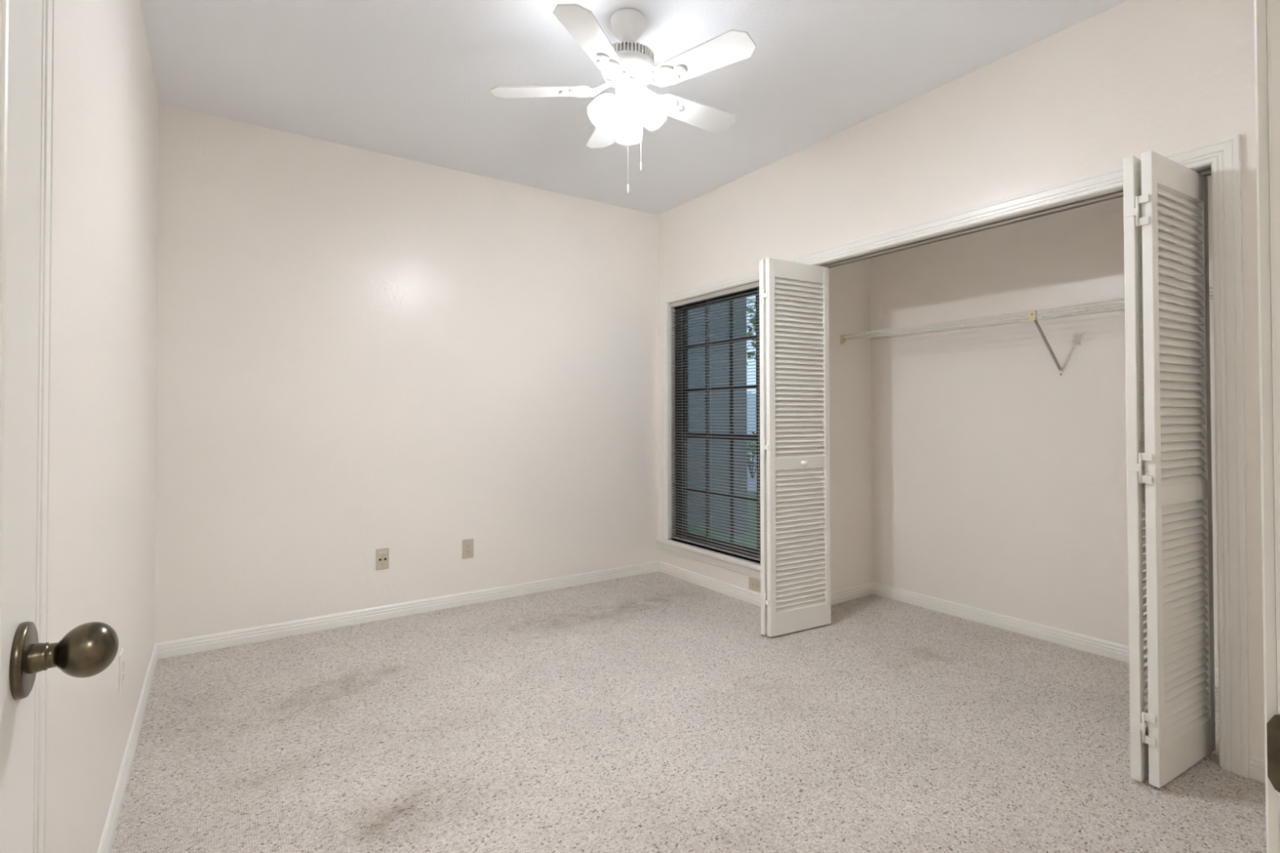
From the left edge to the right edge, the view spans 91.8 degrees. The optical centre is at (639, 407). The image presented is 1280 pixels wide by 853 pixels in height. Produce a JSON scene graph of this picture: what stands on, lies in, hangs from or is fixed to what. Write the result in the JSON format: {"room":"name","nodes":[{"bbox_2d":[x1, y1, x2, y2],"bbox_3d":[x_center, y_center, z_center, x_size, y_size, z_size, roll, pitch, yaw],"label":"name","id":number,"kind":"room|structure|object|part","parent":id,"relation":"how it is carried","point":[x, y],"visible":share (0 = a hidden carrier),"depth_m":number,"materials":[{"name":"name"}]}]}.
{"room":"empty bedroom","nodes":[
{"label":"empty bedroom","id":0,"kind":"room"},
{"bbox_2d":[46,0,159,852],"bbox_3d":[-1.331,-0.122,1.428,0.100,2.820,3.880,0,-1,-34],"label":"wall","id":1,"kind":"structure","parent":0,"point":[104,420],"depth_m":1.58,"materials":[{"name":"white paint"}]},
{"bbox_2d":[32,0,55,852],"bbox_3d":[-0.964,0.147,0.993,0.018,2.110,0.070,0,-1,-34],"label":"trim","id":2,"kind":"structure","parent":1,"relation":"attached to","point":[48,13],"depth_m":1.00,"materials":[{"name":"white paint"}]},
{"bbox_2d":[118,648,124,693],"bbox_3d":[-1.623,0.824,1.944,0.008,0.120,0.072,0,-1,-34],"label":"wall outlet","id":3,"kind":"object","parent":1,"relation":"attached to","point":[121,664],"visible":1,"depth_m":1.92,"materials":[{"name":"white paint"}]},
{"bbox_2d":[121,658,124,670],"bbox_3d":[-1.622,0.804,1.945,0.004,0.029,0.034,0,-1,-34],"label":"receptacle","id":4,"kind":"object","parent":3,"relation":"attached to","point":[122,660],"depth_m":1.94,"materials":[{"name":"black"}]},
{"bbox_2d":[121,671,124,682],"bbox_3d":[-1.622,0.843,1.944,0.004,0.029,0.034,0,-1,-34],"label":"receptacle","id":5,"kind":"object","parent":3,"relation":"attached to","point":[122,673],"depth_m":1.94,"materials":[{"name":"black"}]},
{"bbox_2d":[97,643,157,852],"bbox_3d":[-1.315,1.171,1.493,0.014,0.077,3.760,0,-1,-34],"label":"baseboard","id":6,"kind":"structure","parent":1,"relation":"attached to","point":[111,823],"depth_m":2.02,"materials":[{"name":"white paint"}]},
{"bbox_2d":[154,103,658,643],"bbox_3d":[-1.137,-0.089,3.981,3.296,2.820,0.120,0,-1,-34],"label":"wall","id":7,"kind":"structure","parent":0,"point":[360,352],"depth_m":3.64,"materials":[{"name":"white paint"}]},
{"bbox_2d":[375,547,389,569],"bbox_3d":[-1.508,0.884,3.635,0.072,0.120,0.009,0,-1,-34],"label":"phone jack","id":8,"kind":"object","parent":7,"relation":"attached to","point":[382,554],"visible":1,"depth_m":3.63,"materials":[{"name":"beige plastic"}]},
{"bbox_2d":[155,560,658,659],"bbox_3d":[-1.114,1.202,3.897,3.056,0.077,0.014,0,-1,-34],"label":"baseboard","id":9,"kind":"structure","parent":7,"relation":"attached to","point":[172,648],"depth_m":3.62,"materials":[{"name":"white paint"}]},
{"bbox_2d":[462,538,473,559],"bbox_3d":[-1.087,0.890,3.924,0.072,0.120,0.008,0,-1,-34],"label":"wall outlet","id":10,"kind":"object","parent":7,"relation":"attached to","point":[467,544],"visible":1,"depth_m":3.92,"materials":[{"name":"beige plastic"}]},
{"bbox_2d":[465,543,471,548],"bbox_3d":[-1.086,0.871,3.922,0.034,0.029,0.004,0,-1,-34],"label":"receptacle","id":11,"kind":"object","parent":10,"relation":"attached to","point":[467,545],"depth_m":3.92,"materials":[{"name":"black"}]},
{"bbox_2d":[465,549,471,554],"bbox_3d":[-1.086,0.910,3.922,0.034,0.029,0.004,0,-1,-34],"label":"receptacle","id":12,"kind":"object","parent":10,"relation":"attached to","point":[467,551],"depth_m":3.92,"materials":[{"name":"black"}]},
{"bbox_2d":[140,0,1128,215],"bbox_3d":[-0.041,-1.562,2.389,3.296,0.080,3.980,0,-1,-34],"label":"ceiling","id":13,"kind":"structure","parent":0,"point":[413,80],"depth_m":2.78,"materials":[{"name":"white paint"}]},
{"bbox_2d":[489,4,755,193],"bbox_3d":[-0.014,-1.171,2.399,0.989,0.702,1.040,-1,-1,38],"label":"ceiling fan","id":14,"kind":"object","parent":13,"relation":"hanging from","point":[628,66],"visible":1,"depth_m":2.36,"materials":[{"name":"white"}]},
{"bbox_3d":[-0.389,-1.240,2.435,0.388,0.006,0.137,0,11,2],"label":"fan blade","id":15,"kind":"part","parent":14,"relation":"part of","materials":[{"name":"white wood"}]},
{"bbox_3d":[-0.162,-1.245,2.103,0.137,0.006,0.388,12,3,19],"label":"fan blade","id":16,"kind":"part","parent":14,"relation":"part of","materials":[{"name":"white wood"}]},
{"bbox_3d":[-0.143,-1.237,2.753,0.137,0.006,0.388,-12,3,-16],"label":"fan blade","id":17,"kind":"part","parent":14,"relation":"part of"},
{"bbox_3d":[-0.122,-1.147,2.381,0.082,0.082,0.056,0,-1,-34],"label":"bulb","id":18,"kind":"part","parent":14,"relation":"part of","materials":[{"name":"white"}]},
{"bbox_3d":[-0.133,-1.134,2.374,0.133,0.133,0.113,0,-1,-34],"label":"lamp shade","id":19,"kind":"part","parent":14,"relation":"part of","materials":[{"name":"white glass"}]},
{"bbox_3d":[-0.046,-1.040,2.376,0.003,0.377,0.003,0,-1,-34],"label":"pull chain","id":20,"kind":"part","parent":14,"relation":"part of","materials":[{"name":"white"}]},
{"bbox_3d":[-0.047,-1.133,2.523,0.113,0.133,0.133,0,-1,-4],"label":"lamp shade","id":21,"kind":"part","parent":14,"relation":"part of","materials":[{"name":"white glass"}]},
{"bbox_3d":[0.042,-1.135,2.374,0.122,0.133,0.131,0,-1,-34],"label":"lamp shade","id":22,"kind":"part","parent":14,"relation":"part of","materials":[{"name":"white glass"}]},
{"bbox_3d":[0.032,-1.147,2.382,0.059,0.082,0.079,0,-1,-34],"label":"bulb","id":23,"kind":"part","parent":14,"relation":"part of","materials":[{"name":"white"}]},
{"bbox_3d":[0.235,-1.239,2.618,0.388,0.006,0.137,0,-13,-34],"label":"fan blade","id":24,"kind":"part","parent":14,"relation":"part of","materials":[{"name":"white wood"}]},
{"bbox_3d":[0.224,-1.244,2.216,0.388,0.006,0.137,-1,-13,38],"label":"fan blade","id":25,"kind":"part","parent":14,"relation":"part of","materials":[{"name":"white wood"}]},
{"bbox_2d":[110,571,1266,852],"bbox_3d":[0.183,1.260,2.544,4.075,0.080,3.810,0,-1,-34],"label":"floor","id":26,"kind":"structure","parent":0,"point":[655,712],"depth_m":2.25,"materials":[{"name":"carpet"}]},
{"bbox_2d":[829,258,872,591],"bbox_3d":[1.235,0.027,4.002,0.709,2.580,0.090,0,-1,-34],"label":"wall","id":27,"kind":"structure","parent":0,"point":[850,297],"depth_m":4.04,"materials":[{"name":"white paint"}]},
{"bbox_2d":[831,582,873,604],"bbox_3d":[1.266,1.198,3.944,0.709,0.077,0.014,0,-1,-34],"label":"baseboard","id":28,"kind":"structure","parent":27,"relation":"attached to","point":[839,596],"depth_m":4.01,"materials":[{"name":"white paint"}]},
{"bbox_2d":[657,0,1265,757],"bbox_3d":[1.293,-0.103,3.218,0.140,2.820,3.880,0,-1,-34],"label":"wall","id":29,"kind":"structure","parent":0,"point":[1135,77],"depth_m":2.62,"materials":[{"name":"white paint"}]},
{"bbox_2d":[655,537,760,578],"bbox_3d":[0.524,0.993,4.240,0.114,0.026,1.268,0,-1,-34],"label":"trim","id":30,"kind":"structure","parent":29,"relation":"attached to","point":[731,557],"depth_m":4.21,"materials":[{"name":"white paint"}]},
{"bbox_2d":[658,560,760,606],"bbox_3d":[0.524,1.203,4.195,0.014,0.077,1.368,0,-1,-34],"label":"baseboard","id":31,"kind":"structure","parent":29,"relation":"attached to","point":[731,590],"depth_m":4.23,"materials":[{"name":"white paint"}]},
{"bbox_2d":[662,271,759,538],"bbox_3d":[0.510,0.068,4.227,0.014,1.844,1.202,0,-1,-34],"label":"trim","id":32,"kind":"structure","parent":29,"relation":"attached to","point":[753,276],"depth_m":4.68,"materials":[{"name":"white paint"}]},
{"bbox_2d":[675,287,760,558],"bbox_3d":[0.602,0.089,4.291,0.070,1.782,1.093,0,-1,-34],"label":"window","id":33,"kind":"structure","parent":29,"relation":"in","point":[677,394],"depth_m":4.48,"materials":[{"name":"brown metal"}]},
{"bbox_2d":[670,281,760,561],"bbox_3d":[0.544,0.087,4.252,0.029,1.769,1.069,0,-1,-34],"label":"window blind","id":34,"kind":"object","parent":33,"relation":"attached to","point":[754,285],"visible":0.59,"depth_m":4.27,"materials":[{"name":"grey plastic"}]},
{"bbox_3d":[0.322,0.098,4.577,0.029,1.732,0.002,0,-1,-34],"label":"ladder cord","id":35,"kind":"part","parent":34,"relation":"part of","materials":[{"name":"black fabric"}]},
{"bbox_3d":[0.486,0.095,4.337,0.029,1.732,0.002,0,-1,-34],"label":"ladder cord","id":36,"kind":"part","parent":34,"relation":"part of","materials":[{"name":"black fabric"}]},
{"bbox_3d":[0.546,0.965,4.240,0.025,0.014,1.061,0,-1,-34],"label":"rail","id":37,"kind":"part","parent":34,"relation":"part of","materials":[{"name":"grey metal"}]},
{"bbox_3d":[0.762,0.089,3.933,0.029,1.732,0.002,0,-1,-34],"label":"ladder cord","id":38,"kind":"part","parent":34,"relation":"part of","materials":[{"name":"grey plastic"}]},
{"bbox_3d":[0.594,0.563,4.269,0.020,0.773,0.986,0,-1,-34],"label":"sash","id":39,"kind":"part","parent":33,"relation":"part of","materials":[{"name":"brown metal"}]},
{"bbox_3d":[0.614,-0.282,4.295,0.020,0.999,0.986,0,-1,-34],"label":"sash","id":40,"kind":"part","parent":33,"relation":"part of","materials":[{"name":"brown metal"}]},
{"bbox_2d":[748,577,760,592],"bbox_3d":[0.727,1.115,3.905,0.008,0.072,0.120,0,-1,-34],"label":"wall outlet","id":41,"kind":"object","parent":29,"relation":"attached to","point":[753,584],"visible":0.91,"depth_m":3.91,"materials":[{"name":"beige plastic"}]},
{"bbox_2d":[759,257,831,636],"bbox_3d":[0.867,0.202,3.435,0.462,2.033,0.124,0,-1,-34],"label":"bifold door","id":42,"kind":"structure","parent":29,"relation":"in","point":[794,296],"depth_m":3.40,"materials":[{"name":"white paint"}]},
{"bbox_3d":[0.844,0.209,3.471,0.447,2.020,0.029,0,-1,-33],"label":"door","id":43,"kind":"part","parent":42,"relation":"part of","materials":[{"name":"white paint"}]},
{"bbox_3d":[0.903,0.304,3.407,0.031,0.031,0.031,0,-1,-34],"label":"door knob","id":44,"kind":"part","parent":42,"relation":"part of","materials":[{"name":"white paint"}]},
{"bbox_2d":[821,168,1211,268],"bbox_3d":[1.506,-0.816,2.896,0.032,0.016,1.782,0,-1,-34],"label":"door track","id":45,"kind":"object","parent":29,"relation":"attached to","point":[1207,172],"depth_m":2.77,"materials":[{"name":"silver metal"}]},
{"bbox_2d":[792,133,1249,777],"bbox_3d":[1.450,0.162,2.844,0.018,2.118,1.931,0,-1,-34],"label":"trim","id":46,"kind":"structure","parent":29,"relation":"attached to","point":[1224,153],"depth_m":2.08,"materials":[{"name":"white paint"}]},
{"bbox_2d":[1123,150,1215,787],"bbox_3d":[1.791,0.183,2.123,0.463,2.033,0.114,0,-1,-30],"label":"bifold door","id":47,"kind":"structure","parent":29,"relation":"in","point":[1169,477],"depth_m":2.04,"materials":[{"name":"white paint"}]},
{"bbox_3d":[1.777,0.190,2.141,0.447,2.020,0.029,0,-1,-35],"label":"door","id":48,"kind":"part","parent":47,"relation":"part of","materials":[{"name":"white paint"}]},
{"bbox_2d":[1248,752,1265,782],"bbox_3d":[2.128,1.169,1.845,0.014,0.077,0.460,0,-1,-34],"label":"baseboard","id":49,"kind":"structure","parent":29,"relation":"attached to","point":[1256,763],"depth_m":2.02,"materials":[{"name":"white paint"}]},
{"bbox_2d":[870,175,1217,668],"bbox_3d":[2.179,0.017,3.336,0.100,2.580,2.255,0,-1,-34],"label":"wall","id":50,"kind":"structure","parent":0,"point":[999,484],"depth_m":3.42,"materials":[{"name":"white paint"}]},
{"bbox_2d":[840,286,1213,377],"bbox_3d":[2.003,-0.323,3.226,0.319,0.321,2.065,0,-1,-34],"label":"wire shelf","id":51,"kind":"object","parent":50,"relation":"attached to","point":[1033,315],"visible":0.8,"depth_m":3.23,"materials":[{"name":"white metal"}]},
{"bbox_2d":[872,582,1218,687],"bbox_3d":[2.131,1.188,3.293,0.014,0.077,2.065,0,-1,-34],"label":"baseboard","id":52,"kind":"structure","parent":50,"relation":"attached to","point":[1108,649],"depth_m":3.40,"materials":[{"name":"white paint"}]},
{"bbox_3d":[1.032,-0.135,0.765,3.056,2.820,0.120,0,-1,-34],"label":"wall","id":53,"kind":"structure","parent":0,"visible":0},
{"bbox_2d":[0,0,119,852],"bbox_3d":[-0.378,0.171,0.323,0.104,2.018,0.727,0,-1,-34],"label":"door","id":54,"kind":"structure","parent":53,"relation":"in","point":[87,650],"depth_m":0.56,"materials":[{"name":"white paint"}]},
{"bbox_3d":[-0.529,0.229,0.582,0.062,0.050,0.050,0,-1,-34],"label":"knob","id":55,"kind":"part","parent":54,"relation":"part of","materials":[{"name":"gold metal"}]},
{"bbox_2d":[1253,0,1279,852],"bbox_3d":[0.109,0.131,0.214,0.930,2.116,0.017,0,-1,-34],"label":"trim","id":56,"kind":"structure","parent":53,"relation":"attached to","point":[1272,795],"depth_m":0.43,"materials":[{"name":"white paint"}]},
{"bbox_2d":[1266,0,1279,846],"bbox_3d":[0.148,0.159,0.157,0.817,2.060,0.128,0,-1,-34],"label":"trim","id":57,"kind":"structure","parent":53,"relation":"attached to","point":[1273,6],"depth_m":0.43,"materials":[{"name":"white paint"}]},
{"bbox_3d":[0.444,0.235,0.409,0.003,0.056,0.044,0,-1,-34],"label":"strike plate","id":58,"kind":"part","parent":57,"relation":"part of","materials":[{"name":"gold metal"}]},
{"label":"outside","id":59,"kind":"structure","parent":0,"visible":0},
{"bbox_2d":[687,493,756,547],"bbox_3d":[1.161,1.740,21.349,34.000,0.150,46.000,0,-1,-34],"label":"lawn","id":60,"kind":"structure","parent":59,"point":[749,495],"depth_m":7.43,"materials":[{"name":"green plant"}]},
{"bbox_2d":[687,296,747,533],"bbox_3d":[0.023,-0.045,9.017,0.200,3.100,4.130,0,-1,-34],"label":"wall","id":61,"kind":"structure","parent":60,"relation":"on","point":[694,393],"depth_m":7.48,"materials":[{"name":"grey paint"}]},
{"bbox_2d":[746,295,755,364],"bbox_3d":[2.582,-0.858,10.941,3.024,4.777,3.051,0,-1,-34],"label":"tree","id":62,"kind":"object","parent":60,"relation":"on","point":[747,308],"visible":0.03,"depth_m":10.93,"materials":[{"name":"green plant"}]},
{"bbox_2d":[746,391,756,461],"bbox_3d":[3.257,0.572,18.375,9.700,2.100,0.164,0,-1,11],"label":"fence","id":63,"kind":"object","parent":60,"relation":"on","point":[748,402],"visible":0.03,"depth_m":18.29,"materials":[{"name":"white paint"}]},
{"bbox_3d":[3.263,0.572,18.405,0.100,2.100,0.100,0,-1,11],"label":"fence post","id":64,"kind":"part","parent":63,"relation":"part of","materials":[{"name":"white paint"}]},
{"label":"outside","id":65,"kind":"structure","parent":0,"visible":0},
{"bbox_2d":[746,462,756,493],"bbox_3d":[2.938,1.575,15.520,2.800,0.040,9.000,0,-1,11],"label":"driveway","id":66,"kind":"structure","parent":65,"point":[748,472],"depth_m":12.73,"materials":[{"name":"grey concrete"}]},
{"bbox_2d":[746,431,756,477],"bbox_3d":[2.480,1.028,13.488,0.892,1.070,0.775,0,-1,-34],"label":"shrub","id":67,"kind":"object","parent":66,"relation":"on","point":[753,433],"visible":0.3,"depth_m":13.41,"materials":[{"name":"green plant"}]}
]}

